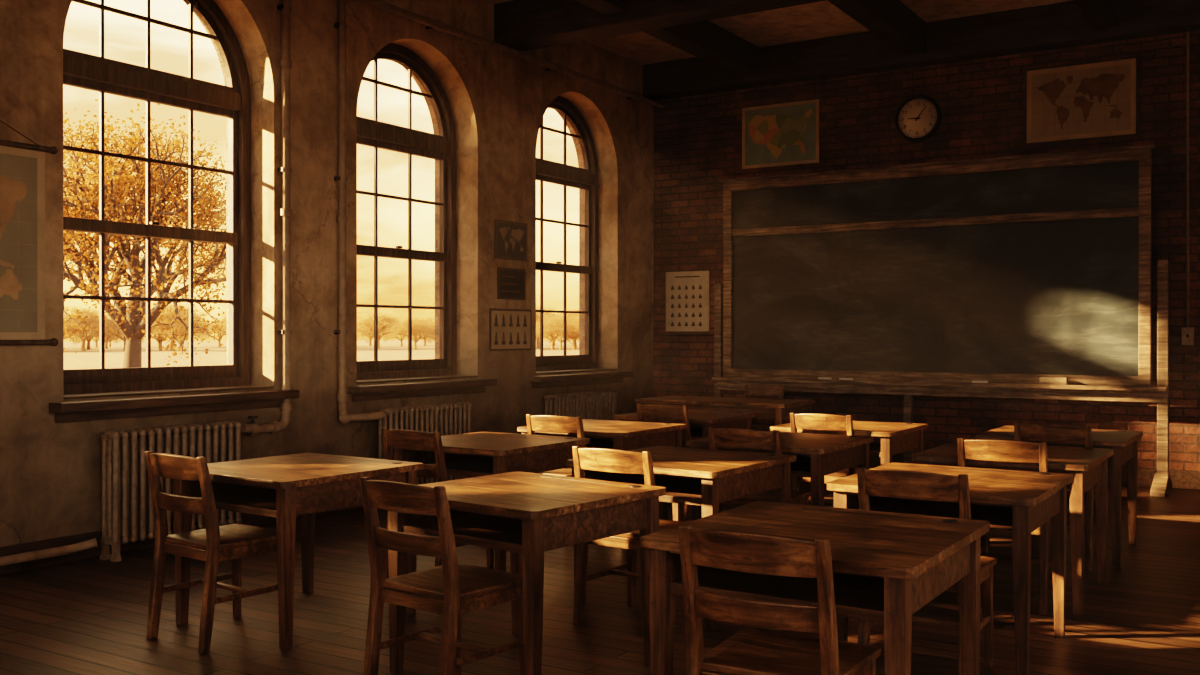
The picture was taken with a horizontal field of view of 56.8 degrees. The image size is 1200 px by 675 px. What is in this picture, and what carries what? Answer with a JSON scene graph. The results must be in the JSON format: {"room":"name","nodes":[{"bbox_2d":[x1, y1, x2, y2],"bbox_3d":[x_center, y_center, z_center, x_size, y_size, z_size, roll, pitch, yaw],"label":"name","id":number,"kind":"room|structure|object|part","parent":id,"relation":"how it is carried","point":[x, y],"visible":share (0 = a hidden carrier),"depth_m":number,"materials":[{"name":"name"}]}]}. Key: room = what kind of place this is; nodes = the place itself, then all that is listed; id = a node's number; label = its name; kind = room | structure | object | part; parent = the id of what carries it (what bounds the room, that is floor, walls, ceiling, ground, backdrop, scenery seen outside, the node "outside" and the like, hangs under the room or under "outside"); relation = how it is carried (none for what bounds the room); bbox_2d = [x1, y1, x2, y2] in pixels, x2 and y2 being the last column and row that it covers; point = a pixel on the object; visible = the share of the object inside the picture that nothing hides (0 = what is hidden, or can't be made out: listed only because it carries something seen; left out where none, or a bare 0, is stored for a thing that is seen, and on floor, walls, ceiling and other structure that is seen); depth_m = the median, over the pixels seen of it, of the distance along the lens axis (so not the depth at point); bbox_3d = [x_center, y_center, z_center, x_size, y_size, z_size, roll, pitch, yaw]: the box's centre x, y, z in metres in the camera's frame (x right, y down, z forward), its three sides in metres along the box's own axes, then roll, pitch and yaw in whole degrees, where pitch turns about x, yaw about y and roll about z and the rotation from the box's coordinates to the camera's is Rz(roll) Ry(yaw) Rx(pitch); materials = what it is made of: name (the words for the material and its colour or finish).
{"room":"classroom","nodes":[
{"label":"classroom","id":0,"kind":"room"},
{"bbox_2d":[0,0,653,546],"bbox_3d":[-3.532,-0.871,6.760,0.385,4.500,15.000,0,0,32],"label":"wall","id":1,"kind":"structure","parent":0,"point":[51,472],"depth_m":8.67,"materials":[{"name":"paint"}]},
{"bbox_2d":[0,120,57,345],"bbox_3d":[-3.672,-0.697,6.127,0.054,1.505,1.425,0,0,32],"label":"map","id":2,"kind":"object","parent":1,"relation":"attached to","point":[22,165],"visible":1,"depth_m":6.55,"materials":[{"name":"paper"}]},
{"bbox_2d":[63,0,240,384],"bbox_3d":[-3.107,-1.112,7.655,0.140,2.835,1.510,0,0,32],"label":"window","id":3,"kind":"structure","parent":1,"relation":"in","point":[103,75],"depth_m":7.67,"materials":[{"name":"brown wood"}]},
{"bbox_3d":[-3.119,-1.112,7.663,0.050,2.835,1.510,0,0,32],"label":"sash","id":4,"kind":"part","parent":3,"relation":"part of","materials":[{"name":"clear glass"}]},
{"bbox_2d":[150,222,159,224],"bbox_3d":[-3.060,-0.784,7.627,0.030,0.020,0.060,0,0,32],"label":"latch","id":5,"kind":"object","parent":3,"relation":"attached to","point":[151,223],"visible":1,"depth_m":7.61,"materials":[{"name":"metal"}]},
{"bbox_2d":[64,0,250,394],"bbox_3d":[-3.113,-1.112,7.659,0.135,2.975,1.650,0,0,32],"label":"frame","id":6,"kind":"object","parent":1,"relation":"attached to","point":[244,115],"visible":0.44,"depth_m":8.27,"materials":[{"name":"brown wood"}]},
{"bbox_2d":[55,399,281,422],"bbox_3d":[-2.826,0.484,7.495,0.030,0.065,1.790,0,0,32],"label":"apron","id":7,"kind":"object","parent":1,"relation":"attached to","point":[186,409],"visible":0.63,"depth_m":7.35,"materials":[{"name":"brown wood"}]},
{"bbox_2d":[64,385,273,398],"bbox_3d":[-2.950,0.369,7.561,0.250,0.015,1.646,0,0,32],"label":"window sill","id":8,"kind":"structure","parent":1,"relation":"on","point":[209,389],"depth_m":7.43,"materials":[{"name":"brown wood"}]},
{"bbox_2d":[49,390,298,412],"bbox_3d":[-2.780,0.421,7.466,0.140,0.060,1.870,0,0,32],"label":"window sill","id":9,"kind":"structure","parent":1,"relation":"in","point":[164,401],"depth_m":7.26,"materials":[{"name":"brown wood"}]},
{"bbox_2d":[0,505,363,574],"bbox_3d":[-3.360,1.299,6.658,0.022,0.160,15.000,0,0,32],"label":"baseboard","id":10,"kind":"structure","parent":1,"relation":"attached to","point":[247,519],"depth_m":6.86,"materials":[{"name":"brown wood"}]},
{"bbox_2d":[241,0,291,435],"bbox_3d":[-2.416,-1.198,7.997,0.102,3.794,0.580,0,0,20],"label":"pipe","id":11,"kind":"object","parent":1,"relation":"attached to","point":[252,428],"visible":0.98,"depth_m":8.19,"materials":[{"name":"metal"}]},
{"bbox_2d":[334,0,383,423],"bbox_3d":[-1.912,-1.208,8.799,0.398,3.780,0.107,0,0,-39],"label":"pipe","id":12,"kind":"object","parent":1,"relation":"attached to","point":[345,417],"visible":1,"depth_m":8.68,"materials":[{"name":"metal"}]},
{"bbox_2d":[357,52,449,372],"bbox_3d":[-1.801,-1.093,9.728,0.140,2.785,1.410,0,0,32],"label":"window","id":13,"kind":"structure","parent":1,"relation":"in","point":[374,133],"depth_m":9.90,"materials":[{"name":"brown wood"}]},
{"bbox_3d":[-1.814,-1.093,9.736,0.050,2.785,1.410,0,0,32],"label":"sash","id":14,"kind":"part","parent":13,"relation":"part of","materials":[{"name":"clear glass"}]},
{"bbox_2d":[357,43,456,379],"bbox_3d":[-1.808,-1.093,9.732,0.135,2.925,1.550,0,0,32],"label":"frame","id":15,"kind":"object","parent":1,"relation":"attached to","point":[402,51],"visible":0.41,"depth_m":10.29,"materials":[{"name":"brown wood"}]},
{"bbox_2d":[357,375,476,383],"bbox_3d":[-1.645,0.362,9.634,0.250,0.015,1.546,0,0,32],"label":"stool","id":16,"kind":"object","parent":1,"relation":"on","point":[452,376],"visible":0.76,"depth_m":9.61,"materials":[{"name":"brown wood"}]},
{"bbox_2d":[352,386,485,401],"bbox_3d":[-1.521,0.477,9.569,0.030,0.065,1.690,0,0,32],"label":"apron","id":17,"kind":"object","parent":1,"relation":"attached to","point":[451,391],"visible":0.76,"depth_m":9.47,"materials":[{"name":"brown wood"}]},
{"bbox_2d":[348,379,496,393],"bbox_3d":[-1.474,0.415,9.539,0.140,0.060,1.770,0,0,32],"label":"window sill","id":18,"kind":"structure","parent":1,"relation":"in","point":[382,388],"depth_m":9.35,"materials":[{"name":"brown wood"}]},
{"bbox_2d":[489,308,531,350],"bbox_3d":[-0.852,-0.073,10.641,0.011,0.400,0.660,0,0,32],"label":"poster","id":19,"kind":"object","parent":1,"relation":"attached to","point":[509,329],"visible":1,"depth_m":10.62,"materials":[{"name":"paper"}]},
{"bbox_2d":[494,219,526,260],"bbox_3d":[-0.852,-0.928,10.638,0.012,0.370,0.520,0,0,32],"label":"print","id":20,"kind":"object","parent":1,"relation":"attached to","point":[510,237],"visible":1,"depth_m":10.62,"materials":[{"name":"paper"}]},
{"bbox_2d":[497,267,525,299],"bbox_3d":[-0.847,-0.513,10.648,0.011,0.300,0.440,0,0,32],"label":"poster","id":21,"kind":"object","parent":1,"relation":"attached to","point":[511,282],"visible":1,"depth_m":10.64,"materials":[{"name":"black paper"}]},
{"bbox_2d":[536,102,593,364],"bbox_3d":[-0.482,-1.102,11.823,0.140,2.790,1.420,0,0,32],"label":"window","id":22,"kind":"structure","parent":1,"relation":"in","point":[563,174],"depth_m":12.00,"materials":[{"name":"brown wood"}]},
{"bbox_3d":[-0.495,-1.102,11.831,0.050,2.790,1.420,0,0,32],"label":"sash","id":23,"kind":"part","parent":22,"relation":"part of","materials":[{"name":"clear glass"}]},
{"bbox_2d":[536,96,598,370],"bbox_3d":[-0.489,-1.102,11.827,0.135,2.930,1.560,0,0,32],"label":"frame","id":24,"kind":"object","parent":1,"relation":"attached to","point":[559,100],"visible":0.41,"depth_m":12.39,"materials":[{"name":"brown wood"}]},
{"bbox_2d":[536,368,616,373],"bbox_3d":[-0.326,0.356,11.729,0.250,0.015,1.556,0,0,32],"label":"stool","id":25,"kind":"object","parent":1,"relation":"on","point":[595,369],"visible":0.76,"depth_m":11.71,"materials":[{"name":"brown wood"}]},
{"bbox_2d":[532,377,622,388],"bbox_3d":[-0.202,0.471,11.663,0.030,0.065,1.700,0,0,32],"label":"apron","id":26,"kind":"object","parent":1,"relation":"attached to","point":[535,385],"visible":0.75,"depth_m":11.55,"materials":[{"name":"brown wood"}]},
{"bbox_2d":[530,371,633,382],"bbox_3d":[-0.155,0.408,11.633,0.140,0.060,1.780,0,0,32],"label":"window sill","id":27,"kind":"structure","parent":1,"relation":"in","point":[600,375],"depth_m":11.44,"materials":[{"name":"brown wood"}]},
{"bbox_2d":[494,0,825,51],"bbox_3d":[2.562,-2.931,8.375,8.200,0.390,0.340,0,0,32],"label":"ceiling beam","id":28,"kind":"structure","parent":1,"relation":"attached to","point":[520,25],"depth_m":9.91,"materials":[{"name":"brown wood"}]},
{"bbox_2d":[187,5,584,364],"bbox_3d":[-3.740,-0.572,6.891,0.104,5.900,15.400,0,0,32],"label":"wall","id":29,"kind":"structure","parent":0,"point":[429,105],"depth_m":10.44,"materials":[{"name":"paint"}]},
{"bbox_2d":[0,476,1199,674],"bbox_3d":[0.070,1.446,4.418,8.985,0.120,15.635,0,0,32],"label":"floor","id":30,"kind":"structure","parent":0,"point":[89,616],"depth_m":5.41,"materials":[{"name":"brown wood"}]},
{"bbox_2d":[0,538,97,571],"bbox_3d":[-5.152,1.315,3.647,0.150,0.147,7.594,0,0,32],"label":"pipe","id":31,"kind":"object","parent":30,"relation":"on","point":[27,559],"visible":1,"depth_m":6.57,"materials":[{"name":"metal"}]},
{"bbox_2d":[100,420,241,561],"bbox_3d":[-2.785,0.975,7.271,0.162,0.804,0.992,0,0,32],"label":"radiator","id":32,"kind":"object","parent":30,"relation":"on","point":[127,510],"visible":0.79,"depth_m":7.00,"materials":[{"name":"metal"}]},
{"bbox_2d":[145,451,277,653],"bbox_3d":[-1.778,0.952,5.163,0.446,0.864,0.532,0,0,36],"label":"wooden chair","id":33,"kind":"object","parent":30,"relation":"on","point":[233,542],"visible":0.87,"depth_m":5.04,"materials":[{"name":"brown wood"}]},
{"bbox_2d":[174,453,422,650],"bbox_3d":[-1.488,1.005,5.466,0.880,0.756,0.880,0,0,35],"label":"student desk","id":34,"kind":"object","parent":30,"relation":"on","point":[284,488],"visible":0.75,"depth_m":5.26,"materials":[{"name":"brown wood"}]},
{"bbox_2d":[378,402,471,484],"bbox_3d":[-1.463,0.968,9.371,0.162,0.804,1.054,0,0,32],"label":"radiator","id":35,"kind":"object","parent":30,"relation":"on","point":[454,418],"visible":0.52,"depth_m":9.32,"materials":[{"name":"metal"}]},
{"bbox_2d":[381,428,493,578],"bbox_3d":[-0.935,0.948,6.405,0.446,0.864,0.532,0,0,35],"label":"wooden chair","id":36,"kind":"object","parent":30,"relation":"on","point":[397,439],"visible":0.25,"depth_m":6.17,"materials":[{"name":"brown wood"}]},
{"bbox_2d":[360,477,524,674],"bbox_3d":[-0.586,0.955,4.224,0.446,0.864,0.532,0,0,38],"label":"wooden chair","id":37,"kind":"object","parent":30,"relation":"on","point":[459,589],"visible":0.97,"depth_m":4.12,"materials":[{"name":"brown wood"}]},
{"bbox_2d":[395,432,589,570],"bbox_3d":[-0.662,1.001,6.778,0.880,0.756,0.880,0,0,34],"label":"student desk","id":38,"kind":"object","parent":30,"relation":"on","point":[475,454],"visible":0.56,"depth_m":6.61,"materials":[{"name":"brown wood"}]},
{"bbox_2d":[388,471,665,674],"bbox_3d":[-0.315,1.007,4.645,0.880,0.756,0.836,0,0,39],"label":"student desk","id":39,"kind":"object","parent":30,"relation":"on","point":[527,515],"visible":0.78,"depth_m":4.49,"materials":[{"name":"brown wood"}]},
{"bbox_2d":[526,414,585,476],"bbox_3d":[-0.188,0.944,7.530,0.446,0.864,0.532,0,0,32],"label":"wooden chair","id":40,"kind":"object","parent":30,"relation":"on","point":[544,423],"visible":0.26,"depth_m":7.32,"materials":[{"name":"brown wood"}]},
{"bbox_2d":[544,390,616,419],"bbox_3d":[-0.183,0.962,11.403,0.162,0.804,1.178,0,0,32],"label":"radiator","id":41,"kind":"object","parent":30,"relation":"on","point":[599,405],"visible":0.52,"depth_m":11.35,"materials":[{"name":"metal"}]},
{"bbox_2d":[517,419,685,536],"bbox_3d":[0.020,0.997,7.861,0.880,0.756,0.880,0,0,33],"label":"student desk","id":42,"kind":"object","parent":30,"relation":"on","point":[607,434],"visible":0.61,"depth_m":7.71,"materials":[{"name":"brown wood"}]},
{"bbox_2d":[572,446,686,625],"bbox_3d":[0.179,0.951,5.396,0.446,0.864,0.532,0,0,35],"label":"wooden chair","id":43,"kind":"object","parent":30,"relation":"on","point":[594,459],"visible":0.35,"depth_m":5.30,"materials":[{"name":"brown wood"}]},
{"bbox_2d":[636,403,691,519],"bbox_3d":[0.590,0.941,8.671,0.446,0.864,0.532,0,0,32],"label":"wooden chair","id":44,"kind":"object","parent":30,"relation":"on","point":[654,411],"visible":0.18,"depth_m":8.41,"materials":[{"name":"brown wood"}]},
{"bbox_2d":[567,446,795,629],"bbox_3d":[0.440,1.004,5.824,0.880,0.756,0.906,0,0,35],"label":"student desk","id":45,"kind":"object","parent":30,"relation":"on","point":[705,478],"visible":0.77,"depth_m":5.69,"materials":[{"name":"brown wood"}]},
{"bbox_2d":[614,410,755,439],"bbox_3d":[0.693,0.994,8.985,0.880,0.756,0.836,0,0,32],"label":"student desk","id":46,"kind":"object","parent":30,"relation":"on","point":[699,421],"visible":0.41,"depth_m":8.79,"materials":[{"name":"brown wood"}]},
{"bbox_2d":[635,395,815,424],"bbox_3d":[1.198,0.981,10.688,1.560,0.770,0.760,0,0,32],"label":"table","id":47,"kind":"object","parent":30,"relation":"on","point":[779,410],"visible":0.51,"depth_m":10.36,"materials":[{"name":"brown wood"}]},
{"bbox_2d":[708,427,810,511],"bbox_3d":[0.932,0.948,6.494,0.446,0.864,0.532,0,0,32],"label":"wooden chair","id":48,"kind":"object","parent":30,"relation":"on","point":[724,437],"visible":0.33,"depth_m":6.32,"materials":[{"name":"brown wood"}]},
{"bbox_2d":[744,385,783,431],"bbox_3d":[1.601,0.932,11.404,0.446,0.864,0.532,0,0,32],"label":"wooden chair","id":49,"kind":"object","parent":30,"relation":"on","point":[756,390],"visible":0.27,"depth_m":11.57,"materials":[{"name":"brown wood"}]},
{"bbox_2d":[678,524,880,674],"bbox_3d":[0.525,0.958,3.217,0.446,0.864,0.532,0,0,30],"label":"wooden chair","id":50,"kind":"object","parent":30,"relation":"on","point":[748,651],"visible":1,"depth_m":3.07,"materials":[{"name":"brown wood"}]},
{"bbox_2d":[687,431,873,520],"bbox_3d":[1.126,1.000,6.858,0.880,0.756,0.906,0,0,32],"label":"student desk","id":51,"kind":"object","parent":30,"relation":"on","point":[818,456],"visible":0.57,"depth_m":6.58,"materials":[{"name":"brown wood"}]},
{"bbox_2d":[640,501,989,674],"bbox_3d":[0.737,1.010,3.687,0.880,0.756,0.933,0,0,32],"label":"student desk","id":52,"kind":"object","parent":30,"relation":"on","point":[887,566],"visible":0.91,"depth_m":3.53,"materials":[{"name":"brown wood"}]},
{"bbox_2d":[790,413,871,505],"bbox_3d":[1.606,0.944,7.677,0.446,0.864,0.532,0,0,32],"label":"wooden chair","id":53,"kind":"object","parent":30,"relation":"on","point":[827,422],"visible":0.26,"depth_m":7.48,"materials":[{"name":"brown wood"}]},
{"bbox_2d":[770,421,927,464],"bbox_3d":[1.776,0.997,7.890,0.880,0.756,0.836,0,0,32],"label":"student desk","id":54,"kind":"object","parent":30,"relation":"on","point":[890,438],"visible":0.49,"depth_m":7.64,"materials":[{"name":"brown wood"}]},
{"bbox_2d":[857,467,996,674],"bbox_3d":[1.343,0.954,4.557,0.446,0.864,0.532,0,0,32],"label":"wooden chair","id":55,"kind":"object","parent":30,"relation":"on","point":[914,485],"visible":0.3,"depth_m":4.40,"materials":[{"name":"brown wood"}]},
{"bbox_2d":[712,144,1171,496],"bbox_3d":[3.104,-0.179,10.962,4.500,3.090,0.596,0,0,32],"label":"blackboard","id":56,"kind":"object","parent":30,"relation":"on","point":[989,274],"visible":0.88,"depth_m":10.87,"materials":[{"name":"stone"}]},
{"bbox_3d":[3.146,-0.645,11.055,4.300,2.160,0.095,0,0,32],"label":"frame and slate","id":57,"kind":"part","parent":56,"relation":"part of","materials":[{"name":"black stone"}]},
{"bbox_2d":[712,377,1167,402],"bbox_3d":[3.128,0.503,10.955,4.420,0.145,0.170,0,0,32],"label":"chalk tray","id":58,"kind":"object","parent":56,"relation":"on","point":[1120,391],"depth_m":10.73,"materials":[{"name":"brown wood"}]},
{"bbox_2d":[1039,377,1067,384],"bbox_3d":[4.197,0.405,10.269,0.240,0.074,0.070,0,0,32],"label":"eraser","id":59,"kind":"object","parent":56,"relation":"on","point":[1043,380],"depth_m":10.23,"materials":[{"name":"beige"}]},
{"bbox_2d":[827,463,1073,674],"bbox_3d":[1.588,1.006,4.983,0.862,0.756,0.933,0,0,32],"label":"student desk","id":60,"kind":"object","parent":30,"relation":"on","point":[1015,503],"visible":0.74,"depth_m":4.84,"materials":[{"name":"brown wood"}]},
{"bbox_2d":[957,438,1051,614],"bbox_3d":[2.156,0.950,5.829,0.446,0.864,0.532,0,0,32],"label":"wooden chair","id":61,"kind":"object","parent":30,"relation":"on","point":[979,449],"visible":0.26,"depth_m":5.58,"materials":[{"name":"brown wood"}]},
{"bbox_2d":[912,441,1113,614],"bbox_3d":[2.283,1.003,6.105,0.880,0.756,0.933,0,0,32],"label":"student desk","id":62,"kind":"object","parent":30,"relation":"on","point":[1089,466],"visible":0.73,"depth_m":5.82,"materials":[{"name":"brown wood"}]},
{"bbox_2d":[1014,422,1096,571],"bbox_3d":[2.826,0.947,6.837,0.446,0.864,0.532,0,0,32],"label":"wooden chair","id":63,"kind":"object","parent":30,"relation":"on","point":[1055,433],"visible":0.32,"depth_m":6.59,"materials":[{"name":"brown wood"}]},
{"bbox_2d":[976,425,1141,565],"bbox_3d":[3.013,0.999,7.265,0.880,0.756,0.898,0,0,32],"label":"student desk","id":64,"kind":"object","parent":30,"relation":"on","point":[1123,442],"visible":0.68,"depth_m":6.95,"materials":[{"name":"brown wood"}]},
{"bbox_2d":[486,0,1073,64],"bbox_3d":[-0.021,-3.174,4.461,9.200,0.120,15.635,0,0,32],"label":"ceiling","id":65,"kind":"structure","parent":0,"point":[822,19],"depth_m":11.05,"materials":[{"name":"paint"}]},
{"bbox_2d":[575,0,626,14],"bbox_3d":[-0.756,-2.976,8.267,0.220,0.300,3.380,0,0,32],"label":"ceiling beam","id":66,"kind":"structure","parent":65,"relation":"attached to","point":[607,7],"depth_m":9.51,"materials":[{"name":"brown wood"}]},
{"bbox_2d":[642,20,758,76],"bbox_3d":[0.978,-2.985,11.021,0.220,0.300,2.450,0,0,32],"label":"ceiling beam","id":67,"kind":"structure","parent":65,"relation":"attached to","point":[708,41],"depth_m":11.15,"materials":[{"name":"brown wood"}]},
{"bbox_2d":[828,0,925,54],"bbox_3d":[2.501,-2.982,10.062,0.220,0.300,2.450,0,0,32],"label":"ceiling beam","id":68,"kind":"structure","parent":65,"relation":"attached to","point":[892,21],"depth_m":10.24,"materials":[{"name":"brown wood"}]},
{"bbox_2d":[1074,0,1118,29],"bbox_3d":[3.982,-2.979,9.129,0.220,0.300,2.450,0,0,32],"label":"ceiling beam","id":69,"kind":"structure","parent":65,"relation":"attached to","point":[1100,14],"depth_m":9.74,"materials":[{"name":"brown wood"}]},
{"bbox_2d":[654,30,1199,471],"bbox_3d":[4.170,-0.884,10.921,8.985,4.500,0.250,0,0,32],"label":"wall","id":70,"kind":"structure","parent":0,"point":[698,138],"depth_m":11.18,"materials":[{"name":"brick"}]},
{"bbox_2d":[666,271,708,330],"bbox_3d":[1.003,-0.415,12.758,0.560,0.690,0.011,0,0,32],"label":"chart","id":71,"kind":"object","parent":70,"relation":"attached to","point":[687,292],"visible":1,"depth_m":12.75,"materials":[{"name":"paper"}]},
{"bbox_2d":[742,99,818,168],"bbox_3d":[1.968,-2.218,12.145,0.900,0.680,0.012,0,0,32],"label":"map","id":72,"kind":"object","parent":70,"relation":"attached to","point":[782,134],"visible":1,"depth_m":12.13,"materials":[{"name":"paper"}]},
{"bbox_2d":[894,95,940,141],"bbox_3d":[3.236,-2.236,11.324,0.480,0.480,0.055,0,0,32],"label":"wall clock","id":73,"kind":"object","parent":70,"relation":"attached to","point":[917,118],"visible":1,"depth_m":11.32,"materials":[{"name":"metal"}]},
{"bbox_2d":[643,0,1199,99],"bbox_3d":[4.027,-2.949,10.702,8.200,0.370,0.260,0,0,32],"label":"ceiling beam","id":74,"kind":"structure","parent":70,"relation":"attached to","point":[1057,25],"depth_m":10.96,"materials":[{"name":"brown wood"}]},
{"bbox_2d":[682,442,1199,489],"bbox_3d":[4.100,1.286,10.810,8.178,0.160,0.022,0,0,32],"label":"baseboard","id":75,"kind":"structure","parent":70,"relation":"attached to","point":[1180,479],"depth_m":10.20,"materials":[{"name":"brown wood"}]},
{"bbox_2d":[1024,56,1137,145],"bbox_3d":[4.548,-2.233,10.517,1.000,0.740,0.018,0,0,32],"label":"world map","id":76,"kind":"object","parent":70,"relation":"attached to","point":[1091,100],"visible":1,"depth_m":10.51,"materials":[{"name":"paper"}]},
{"bbox_2d":[1181,31,1193,344],"bbox_3d":[5.306,-1.347,10.017,0.100,2.830,0.064,0,0,32],"label":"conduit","id":77,"kind":"object","parent":70,"relation":"attached to","point":[1187,333],"visible":1,"depth_m":10.02,"materials":[{"name":"metal"}]},
{"label":"outside","id":78,"kind":"structure","parent":0,"visible":0},
{"bbox_2d":[64,340,578,369],"bbox_3d":[-81.738,1.975,183.058,319.380,0.300,440.000,0,0,32],"label":"ground","id":79,"kind":"structure","parent":78,"point":[389,350],"depth_m":144.09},
{"bbox_2d":[64,326,85,345],"bbox_3d":[-78.691,-0.850,160.340,9.202,5.520,8.530,0,0,-21],"label":"tree","id":80,"kind":"object","parent":79,"relation":"on","point":[71,335],"visible":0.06,"depth_m":159.41,"materials":[{"name":"orange plant"}]},
{"bbox_2d":[77,328,105,346],"bbox_3d":[-90.955,-0.632,201.127,7.456,4.825,8.043,0,0,31],"label":"tree","id":81,"kind":"object","parent":79,"relation":"on","point":[95,340],"visible":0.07,"depth_m":200.78,"materials":[{"name":"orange plant"}]},
{"bbox_2d":[64,315,119,349],"bbox_3d":[-76.500,-1.234,165.391,9.674,6.260,10.436,0,0,7],"label":"tree","id":82,"kind":"object","parent":79,"relation":"on","point":[89,339],"visible":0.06,"depth_m":165.56,"materials":[{"name":"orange plant"}]},
{"bbox_2d":[64,305,121,350],"bbox_3d":[-73.237,-1.571,156.476,11.660,6.994,10.809,0,0,-16],"label":"tree","id":83,"kind":"object","parent":79,"relation":"on","point":[91,319],"visible":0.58,"depth_m":155.68,"materials":[{"name":"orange plant"}]},
{"bbox_2d":[89,314,125,350],"bbox_3d":[-68.069,-1.466,160.110,11.271,6.761,10.448,0,0,-13],"label":"tree","id":84,"kind":"object","parent":79,"relation":"on","point":[111,321],"visible":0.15,"depth_m":159.88,"materials":[{"name":"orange plant"}]},
{"bbox_2d":[93,327,123,347],"bbox_3d":[-82.640,-0.607,185.219,7.535,4.876,8.128,0,0,35],"label":"tree","id":85,"kind":"object","parent":79,"relation":"on","point":[106,344],"visible":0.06,"depth_m":185.24,"materials":[{"name":"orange plant"}]},
{"bbox_2d":[63,99,225,367],"bbox_3d":[-16.228,-3.222,39.484,12.273,11.052,12.080,0,0,-19],"label":"autumn tree","id":86,"kind":"object","parent":79,"relation":"on","point":[131,321],"visible":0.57,"depth_m":38.30,"materials":[{"name":"orange plant"}]},
{"bbox_2d":[142,320,188,350],"bbox_3d":[-63.015,-0.881,159.514,8.637,5.589,9.317,0,0,-13],"label":"tree","id":87,"kind":"object","parent":79,"relation":"on","point":[160,341],"visible":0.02,"depth_m":159.02,"materials":[{"name":"orange plant"}]},
{"bbox_2d":[142,302,214,350],"bbox_3d":[-59.929,-1.813,155.035,12.487,7.490,11.574,0,0,24],"label":"tree","id":88,"kind":"object","parent":79,"relation":"on","point":[177,325],"visible":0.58,"depth_m":153.94,"materials":[{"name":"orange plant"}]},
{"bbox_2d":[154,320,208,348],"bbox_3d":[-67.641,-0.937,179.995,8.610,5.572,9.289,0,0,34],"label":"tree","id":89,"kind":"object","parent":79,"relation":"on","point":[196,333],"visible":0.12,"depth_m":179.58,"materials":[{"name":"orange plant"}]},
{"bbox_2d":[178,315,209,346],"bbox_3d":[-75.257,-1.611,198.542,11.350,6.808,10.521,0,0,-27],"label":"tree","id":90,"kind":"object","parent":79,"relation":"on","point":[184,315],"visible":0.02,"depth_m":198.25,"materials":[{"name":"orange plant"}]},
{"bbox_2d":[197,320,226,346],"bbox_3d":[-69.478,-1.118,203.661,9.647,5.786,8.942,0,0,-30],"label":"tree","id":91,"kind":"object","parent":79,"relation":"on","point":[219,336],"visible":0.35,"depth_m":203.39,"materials":[{"name":"orange plant"}]},
{"bbox_2d":[219,314,226,340],"bbox_3d":[-58.566,-1.903,183.589,12.488,7.491,11.576,0,0,30],"label":"tree","id":92,"kind":"object","parent":79,"relation":"on","point":[224,319],"visible":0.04,"depth_m":181.34,"materials":[{"name":"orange plant"}]},
{"bbox_2d":[357,317,391,345],"bbox_3d":[-47.112,-1.406,226.673,9.611,6.220,10.369,0,0,2],"label":"tree","id":93,"kind":"object","parent":79,"relation":"on","point":[370,344],"visible":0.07,"depth_m":226.79,"materials":[{"name":"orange plant"}]},
{"bbox_2d":[357,312,403,348],"bbox_3d":[-36.556,-1.355,183.140,9.878,6.392,10.656,0,0,-27],"label":"tree","id":94,"kind":"object","parent":79,"relation":"on","point":[383,324],"visible":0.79,"depth_m":182.14,"materials":[{"name":"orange plant"}]},
{"bbox_2d":[382,325,416,345],"bbox_3d":[-37.922,-0.796,213.729,7.843,5.075,8.461,0,0,45],"label":"tree","id":95,"kind":"object","parent":79,"relation":"on","point":[401,338],"visible":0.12,"depth_m":213.34,"materials":[{"name":"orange plant"}]},
{"bbox_2d":[389,317,434,349],"bbox_3d":[-28.307,-0.832,169.400,8.387,5.427,9.048,0,0,-5],"label":"tree","id":96,"kind":"object","parent":79,"relation":"on","point":[417,327],"visible":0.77,"depth_m":169.09,"materials":[{"name":"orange plant"}]},
{"bbox_2d":[407,317,434,345],"bbox_3d":[-34.973,-1.446,223.585,10.536,6.320,9.766,0,0,-1],"label":"tree","id":97,"kind":"object","parent":79,"relation":"on","point":[426,319],"visible":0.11,"depth_m":223.11,"materials":[{"name":"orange plant"}]},
{"bbox_2d":[417,320,434,343],"bbox_3d":[-26.603,-0.765,183.812,8.672,5.202,8.039,0,0,11],"label":"tree","id":98,"kind":"object","parent":79,"relation":"on","point":[432,322],"visible":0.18,"depth_m":182.90,"materials":[{"name":"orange plant"}]},
{"bbox_2d":[536,306,558,347],"bbox_3d":[-10.066,-1.919,184.596,12.529,7.516,11.614,0,0,43],"label":"tree","id":99,"kind":"object","parent":79,"relation":"on","point":[537,313],"visible":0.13,"depth_m":183.89,"materials":[{"name":"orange plant"}]},
{"bbox_2d":[536,314,573,348],"bbox_3d":[-7.487,-1.042,173.396,9.000,5.824,9.710,0,0,-38],"label":"tree","id":100,"kind":"object","parent":79,"relation":"on","point":[552,339],"visible":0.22,"depth_m":172.37,"materials":[{"name":"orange plant"}]},
{"bbox_2d":[536,315,578,349],"bbox_3d":[-5.872,-0.853,166.737,8.477,5.486,9.145,0,0,-18],"label":"tree","id":101,"kind":"object","parent":79,"relation":"on","point":[551,326],"visible":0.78,"depth_m":166.09,"materials":[{"name":"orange plant"}]},
{"bbox_2d":[543,308,578,348],"bbox_3d":[-3.515,-1.668,172.447,11.818,7.089,10.955,0,0,-11],"label":"tree","id":102,"kind":"object","parent":79,"relation":"on","point":[569,314],"visible":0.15,"depth_m":172.24,"materials":[{"name":"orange plant"}]},
{"bbox_2d":[555,310,578,335],"bbox_3d":[-2.023,-1.345,165.616,10.808,6.483,10.018,0,0,0],"label":"tree","id":103,"kind":"object","parent":79,"relation":"on","point":[576,325],"visible":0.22,"depth_m":164.37,"materials":[{"name":"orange plant"}]}
]}

